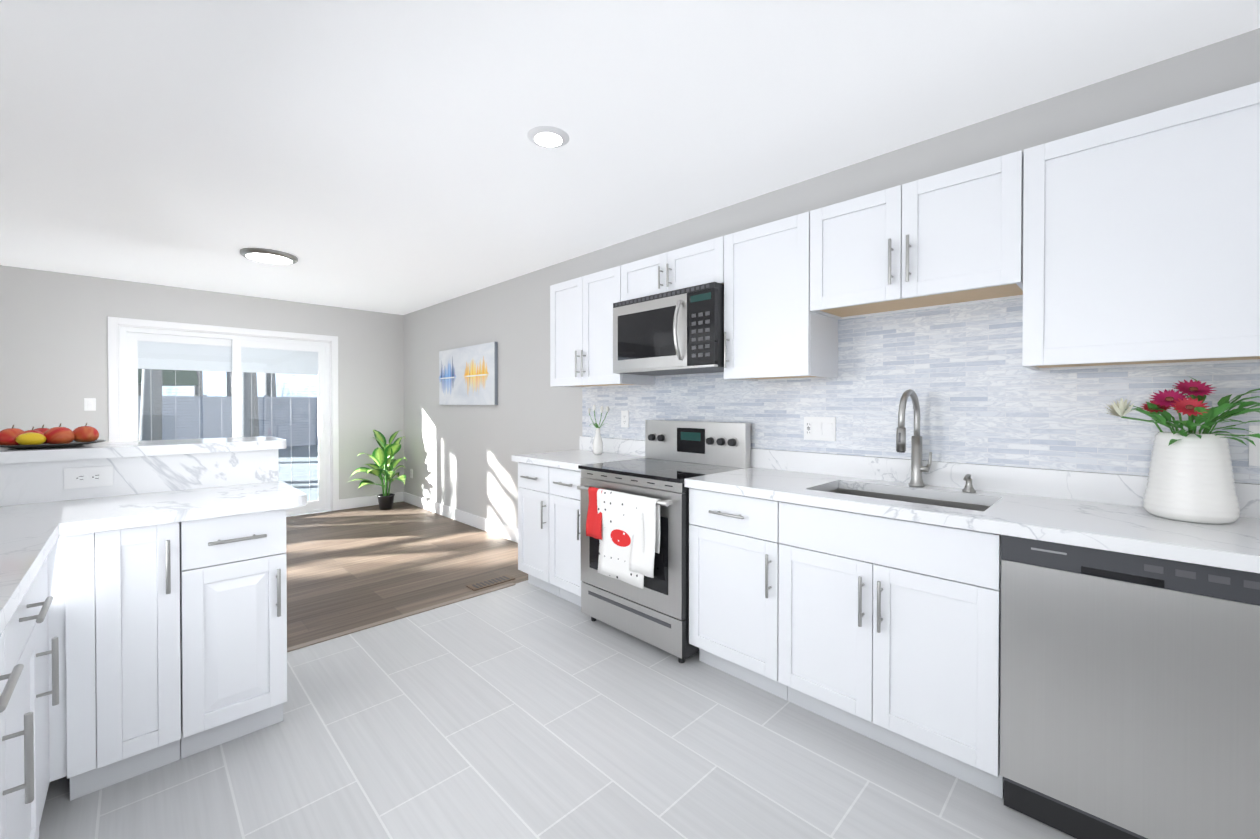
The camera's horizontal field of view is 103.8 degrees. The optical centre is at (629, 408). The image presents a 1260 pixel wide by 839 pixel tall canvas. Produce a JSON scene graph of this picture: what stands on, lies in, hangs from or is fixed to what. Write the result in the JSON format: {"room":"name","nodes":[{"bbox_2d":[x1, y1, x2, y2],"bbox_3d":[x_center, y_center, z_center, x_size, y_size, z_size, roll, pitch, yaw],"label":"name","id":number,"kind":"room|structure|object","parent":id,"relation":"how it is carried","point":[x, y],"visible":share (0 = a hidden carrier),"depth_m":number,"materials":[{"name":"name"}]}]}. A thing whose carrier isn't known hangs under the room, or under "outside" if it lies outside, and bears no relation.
{"room":"kitchen","nodes":[
{"label":"kitchen","id":0,"kind":"room"},
{"bbox_2d":[0,265,403,510],"bbox_3d":[-5.097,0.011,4.460,5.870,2.440,0.150,0,1,-45],"label":"wall","id":1,"kind":"structure","parent":0,"point":[53,349],"depth_m":4.69,"materials":[{"name":"grey paint"}]},
{"bbox_2d":[84,398,95,410],"bbox_3d":[-4.930,-0.040,4.512,0.072,0.115,0.010,0,1,-45],"label":"light switch","id":2,"kind":"object","parent":1,"relation":"attached to","point":[89,404],"visible":1,"depth_m":4.51,"materials":[{"name":"white plastic"}]},
{"bbox_2d":[108,317,338,510],"bbox_3d":[-4.227,0.181,5.317,1.900,2.085,0.168,0,1,-45],"label":"door frame","id":3,"kind":"structure","parent":1,"relation":"attached to","point":[114,325],"depth_m":5.13,"materials":[{"name":"white wood"}]},
{"bbox_2d":[120,326,330,515],"bbox_3d":[-4.221,0.220,5.311,1.746,2.008,0.145,0,1,-45],"label":"sliding door","id":4,"kind":"structure","parent":1,"relation":"in","point":[172,350],"depth_m":5.28,"materials":[{"name":"white plastic"}]},
{"bbox_2d":[339,492,402,509],"bbox_3d":[-3.240,1.154,6.208,0.745,0.125,0.014,0,1,-45],"label":"baseboard","id":5,"kind":"structure","parent":1,"relation":"attached to","point":[349,503],"depth_m":6.12,"materials":[{"name":"white wood"}]},
{"bbox_2d":[286,501,527,647],"bbox_3d":[-3.758,1.267,3.130,5.870,0.050,3.640,0,1,-45],"label":"floor","id":6,"kind":"structure","parent":0,"point":[350,569],"depth_m":3.92,"materials":[{"name":"brown wood"}]},
{"bbox_2d":[350,430,406,509],"bbox_3d":[-3.019,0.738,5.921,0.658,0.961,0.667,0,1,-45],"label":"potted plant","id":7,"kind":"object","parent":6,"relation":"on","point":[382,457],"visible":1,"depth_m":5.95,"materials":[{"name":"green plant"}]},
{"bbox_2d":[287,583,515,651],"bbox_3d":[-2.684,1.252,1.629,5.270,0.006,0.040,0,1,-45],"label":"threshold strip","id":8,"kind":"object","parent":6,"relation":"on","point":[313,642],"depth_m":2.90,"materials":[{"name":"beige"}]},
{"bbox_2d":[466,574,514,590],"bbox_3d":[-0.989,1.236,3.519,0.320,0.006,0.120,0,1,-45],"label":"floor vent","id":9,"kind":"object","parent":6,"relation":"in","point":[489,582],"visible":1,"depth_m":3.51,"materials":[{"name":"brown"}]},
{"bbox_2d":[39,580,1075,838],"bbox_3d":[-0.688,1.293,0.055,5.870,0.050,5.050,0,1,-45],"label":"floor","id":10,"kind":"structure","parent":0,"point":[523,710],"depth_m":1.76,"materials":[{"name":"grey tile"}]},
{"bbox_2d":[0,631,33,838],"bbox_3d":[-1.302,0.826,0.631,0.657,0.874,0.458,0,1,-45],"label":"base cabinet","id":11,"kind":"object","parent":10,"relation":"on","point":[6,692],"visible":0.94,"depth_m":0.98,"materials":[{"name":"white wood"}]},
{"bbox_2d":[4,575,58,838],"bbox_3d":[-1.626,0.823,0.955,0.657,0.874,0.455,0,1,-45],"label":"base cabinet","id":12,"kind":"object","parent":10,"relation":"on","point":[20,647],"visible":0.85,"depth_m":1.18,"materials":[{"name":"white wood"}]},
{"bbox_2d":[37,536,66,825],"bbox_3d":[-2.039,0.820,1.364,0.649,0.874,0.703,0,1,-45],"label":"base cabinet","id":13,"kind":"object","parent":10,"relation":"on","point":[52,742],"visible":0.35,"depth_m":1.51,"materials":[{"name":"white wood"}]},
{"bbox_2d":[0,481,306,635],"bbox_3d":[-1.417,0.363,1.185,1.283,0.040,1.830,0,1,-45],"label":"countertop","id":14,"kind":"structure","parent":13,"relation":"on","point":[30,534],"depth_m":1.62,"materials":[{"name":"stone"}]},
{"bbox_2d":[65,522,180,800],"bbox_3d":[-1.788,0.817,1.758,0.262,0.874,0.499,0,1,-45],"label":"base cabinet","id":15,"kind":"object","parent":10,"relation":"on","point":[123,656],"visible":0.94,"depth_m":1.61,"materials":[{"name":"white wood"}]},
{"bbox_2d":[0,436,285,506],"bbox_3d":[-2.176,0.699,1.961,1.300,1.106,0.403,0,1,-45],"label":"countertop","id":16,"kind":"structure","parent":10,"relation":"on","point":[31,475],"depth_m":1.96,"materials":[{"name":"white stone"}]},
{"bbox_2d":[0,423,105,448],"bbox_3d":[-2.235,0.101,1.899,0.304,0.089,0.304,0,1,-45],"label":"fruit plate","id":17,"kind":"object","parent":16,"relation":"on","point":[42,437],"visible":1,"depth_m":1.86,"materials":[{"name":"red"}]},
{"bbox_2d":[64,466,112,488],"bbox_3d":[-2.033,0.258,1.857,0.125,0.075,0.008,0,1,-45],"label":"outlet","id":18,"kind":"object","parent":16,"relation":"attached to","point":[85,477],"visible":1,"depth_m":1.85,"materials":[{"name":"white plastic"}]},
{"bbox_2d":[180,509,286,758],"bbox_3d":[-1.586,0.815,1.960,0.304,0.874,0.499,0,1,-45],"label":"base cabinet","id":19,"kind":"object","parent":10,"relation":"on","point":[233,603],"visible":0.85,"depth_m":1.81,"materials":[{"name":"white wood"}]},
{"bbox_2d":[518,462,559,596],"bbox_3d":[-0.457,0.802,3.519,0.637,0.874,0.368,0,1,-45],"label":"base cabinet","id":20,"kind":"object","parent":10,"relation":"on","point":[533,521],"visible":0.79,"depth_m":3.32,"materials":[{"name":"white wood"}]},
{"bbox_2d":[549,467,581,606],"bbox_3d":[-0.195,0.804,3.257,0.637,0.874,0.368,0,1,-45],"label":"base cabinet","id":21,"kind":"object","parent":10,"relation":"on","point":[564,534],"visible":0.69,"depth_m":3.08,"materials":[{"name":"white wood"}]},
{"bbox_2d":[577,420,750,662],"bbox_3d":[0.163,0.662,2.808,0.701,1.165,0.766,0,1,-45],"label":"range","id":22,"kind":"object","parent":10,"relation":"on","point":[635,547],"visible":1,"depth_m":2.59,"materials":[{"name":"silver metal"}]},
{"bbox_2d":[586,487,660,588],"bbox_3d":[-0.047,0.659,2.565,0.060,0.447,0.511,0,1,-45],"label":"dish towel","id":23,"kind":"object","parent":22,"relation":"hanging from","point":[626,526],"depth_m":2.52,"materials":[{"name":"white fabric"}]},
{"bbox_2d":[689,488,787,699],"bbox_3d":[0.646,0.811,2.415,0.637,0.874,0.468,0,1,-45],"label":"base cabinet","id":24,"kind":"object","parent":10,"relation":"on","point":[734,543],"visible":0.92,"depth_m":2.21,"materials":[{"name":"white wood"}]},
{"bbox_2d":[778,502,1003,798],"bbox_3d":[1.075,0.815,1.985,0.637,0.874,0.743,0,1,-45],"label":"base cabinet","id":25,"kind":"object","parent":10,"relation":"on","point":[889,632],"visible":0.81,"depth_m":1.74,"materials":[{"name":"white wood"}]},
{"bbox_2d":[1000,535,1259,838],"bbox_3d":[1.558,0.819,1.509,0.590,0.864,0.605,0,1,-45],"label":"dishwasher","id":26,"kind":"object","parent":10,"relation":"on","point":[1130,696],"visible":0.92,"depth_m":1.32,"materials":[{"name":"grey metal"}]},
{"bbox_2d":[0,0,1259,314],"bbox_3d":[-1.974,-1.233,1.322,6.170,0.100,8.990,0,1,-45],"label":"ceiling","id":27,"kind":"structure","parent":0,"point":[384,156],"depth_m":1.98,"materials":[{"name":"white paint"}]},
{"bbox_2d":[240,248,297,264],"bbox_3d":[-2.824,-1.187,3.872,0.370,0.034,0.370,0,1,-45],"label":"recessed light","id":28,"kind":"object","parent":27,"relation":"in","point":[268,256],"visible":1,"depth_m":3.81,"materials":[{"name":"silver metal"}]},
{"bbox_2d":[527,126,569,147],"bbox_3d":[-0.357,-1.184,2.166,0.184,0.012,0.184,0,1,-45],"label":"recessed light","id":29,"kind":"object","parent":27,"relation":"in","point":[548,136],"visible":1,"depth_m":2.15,"materials":[{"name":"white plastic"}]},
{"bbox_2d":[403,28,1259,528],"bbox_3d":[0.156,0.019,3.459,0.150,2.440,8.990,0,1,-45],"label":"wall","id":30,"kind":"structure","parent":0,"point":[459,456],"depth_m":4.10,"materials":[{"name":"grey paint"}]},
{"bbox_2d":[403,492,517,542],"bbox_3d":[-1.687,1.162,5.196,0.017,0.125,3.640,0,1,-45],"label":"baseboard","id":31,"kind":"structure","parent":30,"relation":"attached to","point":[495,528],"depth_m":5.25,"materials":[{"name":"white wood"}]},
{"bbox_2d":[439,342,497,404],"bbox_3d":[-1.727,-0.345,5.207,0.036,0.610,1.230,0,1,-45],"label":"painting","id":32,"kind":"object","parent":30,"relation":"attached to","point":[468,375],"visible":1,"depth_m":5.12,"materials":[{"name":"multicoloured fabric"}]},
{"bbox_2d":[550,266,654,387],"bbox_3d":[-0.221,-0.531,3.463,0.367,0.740,0.744,0,1,-45],"label":"upper cabinet","id":33,"kind":"object","parent":30,"relation":"attached to","point":[581,332],"visible":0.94,"depth_m":3.34,"materials":[{"name":"white wood"}]},
{"bbox_2d":[621,411,628,427],"bbox_3d":[-0.036,0.074,3.529,0.008,0.120,0.075,0,1,-45],"label":"outlet","id":34,"kind":"object","parent":30,"relation":"attached to","point":[624,418],"visible":1,"depth_m":3.52,"materials":[{"name":"white plastic"}]},
{"bbox_2d":[621,236,723,301],"bbox_3d":[0.314,-0.776,2.925,0.367,0.240,0.766,0,1,-45],"label":"upper cabinet","id":35,"kind":"object","parent":30,"relation":"attached to","point":[700,263],"visible":0.71,"depth_m":2.78,"materials":[{"name":"white wood"}]},
{"bbox_2d":[613,282,723,375],"bbox_3d":[0.279,-0.433,2.893,0.466,0.430,0.756,0,1,-45],"label":"microwave","id":36,"kind":"object","parent":35,"relation":"attached to","point":[677,332],"visible":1,"depth_m":2.72,"materials":[{"name":"silver metal"}]},
{"bbox_2d":[724,211,837,380],"bbox_3d":[0.748,-0.523,2.493,0.367,0.740,0.458,0,1,-45],"label":"upper cabinet","id":37,"kind":"object","parent":30,"relation":"attached to","point":[775,328],"visible":0.98,"depth_m":2.38,"materials":[{"name":"white wood"}]},
{"bbox_2d":[804,417,835,440],"bbox_3d":[0.966,0.102,2.523,0.010,0.120,0.165,0,1,-45],"label":"outlet","id":38,"kind":"object","parent":30,"relation":"attached to","point":[820,428],"visible":1,"depth_m":2.52,"materials":[{"name":"white plastic"}]},
{"bbox_2d":[810,150,1023,319],"bbox_3d":[1.177,-0.664,2.061,0.367,0.450,0.755,0,1,-45],"label":"upper cabinet","id":39,"kind":"object","parent":30,"relation":"attached to","point":[954,237],"visible":0.92,"depth_m":1.92,"materials":[{"name":"white wood"}]},
{"bbox_2d":[582,298,1259,483],"bbox_3d":[1.082,-0.113,2.419,0.006,0.679,4.112,0,1,-45],"label":"backsplash","id":40,"kind":"structure","parent":30,"relation":"attached to","point":[985,396],"depth_m":2.11,"materials":[{"name":"tile"}]},
{"bbox_2d":[1022,82,1259,370],"bbox_3d":[1.659,-0.515,1.580,0.367,0.740,0.604,0,1,-45],"label":"upper cabinet","id":41,"kind":"object","parent":30,"relation":"attached to","point":[1141,241],"visible":1,"depth_m":1.49,"materials":[{"name":"white wood"}]},
{"bbox_2d":[1248,426,1259,465],"bbox_3d":[1.970,0.116,1.519,0.009,0.125,0.085,0,1,-45],"label":"outlet","id":42,"kind":"object","parent":30,"relation":"attached to","point":[1254,455],"visible":1,"depth_m":1.54,"materials":[{"name":"white plastic"}]},
{"label":"outside","id":43,"kind":"structure","parent":0,"visible":0},
{"bbox_2d":[162,371,317,396],"bbox_3d":[-33.047,-18.507,32.818,120.000,41.000,0.001,0,1,-45],"label":"sky","id":44,"kind":"structure","parent":43,"point":[285,377],"depth_m":37.85,"materials":[{"name":"white"}]},
{"bbox_2d":[278,445,326,516],"bbox_3d":[-26.035,1.171,25.959,80.000,0.001,59.850,0,1,-45],"label":"patio","id":45,"kind":"structure","parent":43,"point":[304,448],"depth_m":10.73,"materials":[{"name":"grey"}]},
{"bbox_2d":[138,369,275,440],"bbox_3d":[-11.944,-5.531,11.222,33.134,13.659,21.444,0,1,-45],"label":"trees","id":46,"kind":"object","parent":45,"relation":"on","point":[152,377],"depth_m":12.78,"materials":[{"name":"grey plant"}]},
{"bbox_2d":[138,395,317,445],"bbox_3d":[-13.978,0.427,13.876,60.000,1.690,0.140,0,1,-45],"label":"fence","id":47,"kind":"object","parent":45,"relation":"on","point":[305,428],"depth_m":15.34,"materials":[{"name":"grey"}]},
{"bbox_3d":[2.041,0.823,1.018,0.637,0.874,0.763,0,1,-45],"label":"base cabinet","id":48,"kind":"object","parent":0,"visible":0},
{"bbox_2d":[512,436,1259,572],"bbox_3d":[0.855,0.409,2.209,0.628,0.358,4.130,0,1,-45],"label":"countertop","id":49,"kind":"structure","parent":48,"relation":"on","point":[1104,511],"depth_m":1.82,"materials":[{"name":"stone"}]},
{"bbox_2d":[588,405,608,453],"bbox_3d":[-0.240,0.147,3.521,0.151,0.351,0.152,0,1,-45],"label":"vase","id":50,"kind":"object","parent":49,"relation":"on","point":[597,445],"visible":1,"depth_m":3.50,"materials":[{"name":"white ceramic"}]},
{"bbox_2d":[896,389,931,486],"bbox_3d":[1.184,0.126,2.062,0.265,0.417,0.092,0,1,-45],"label":"faucet","id":51,"kind":"object","parent":49,"relation":"on","point":[917,470],"visible":1,"depth_m":2.12,"materials":[{"name":"silver metal"}]},
{"bbox_2d":[962,474,975,492],"bbox_3d":[1.355,0.299,1.983,0.100,0.074,0.048,0,1,-45],"label":"soap dispenser","id":52,"kind":"object","parent":49,"relation":"on","point":[968,487],"visible":1,"depth_m":1.99,"materials":[{"name":"silver metal"}]},
{"bbox_2d":[1105,377,1259,523],"bbox_3d":[1.698,0.117,1.508,0.285,0.446,0.368,0,1,-45],"label":"vase","id":53,"kind":"object","parent":49,"relation":"on","point":[1190,476],"visible":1,"depth_m":1.48,"materials":[{"name":"white ceramic"}]}
]}

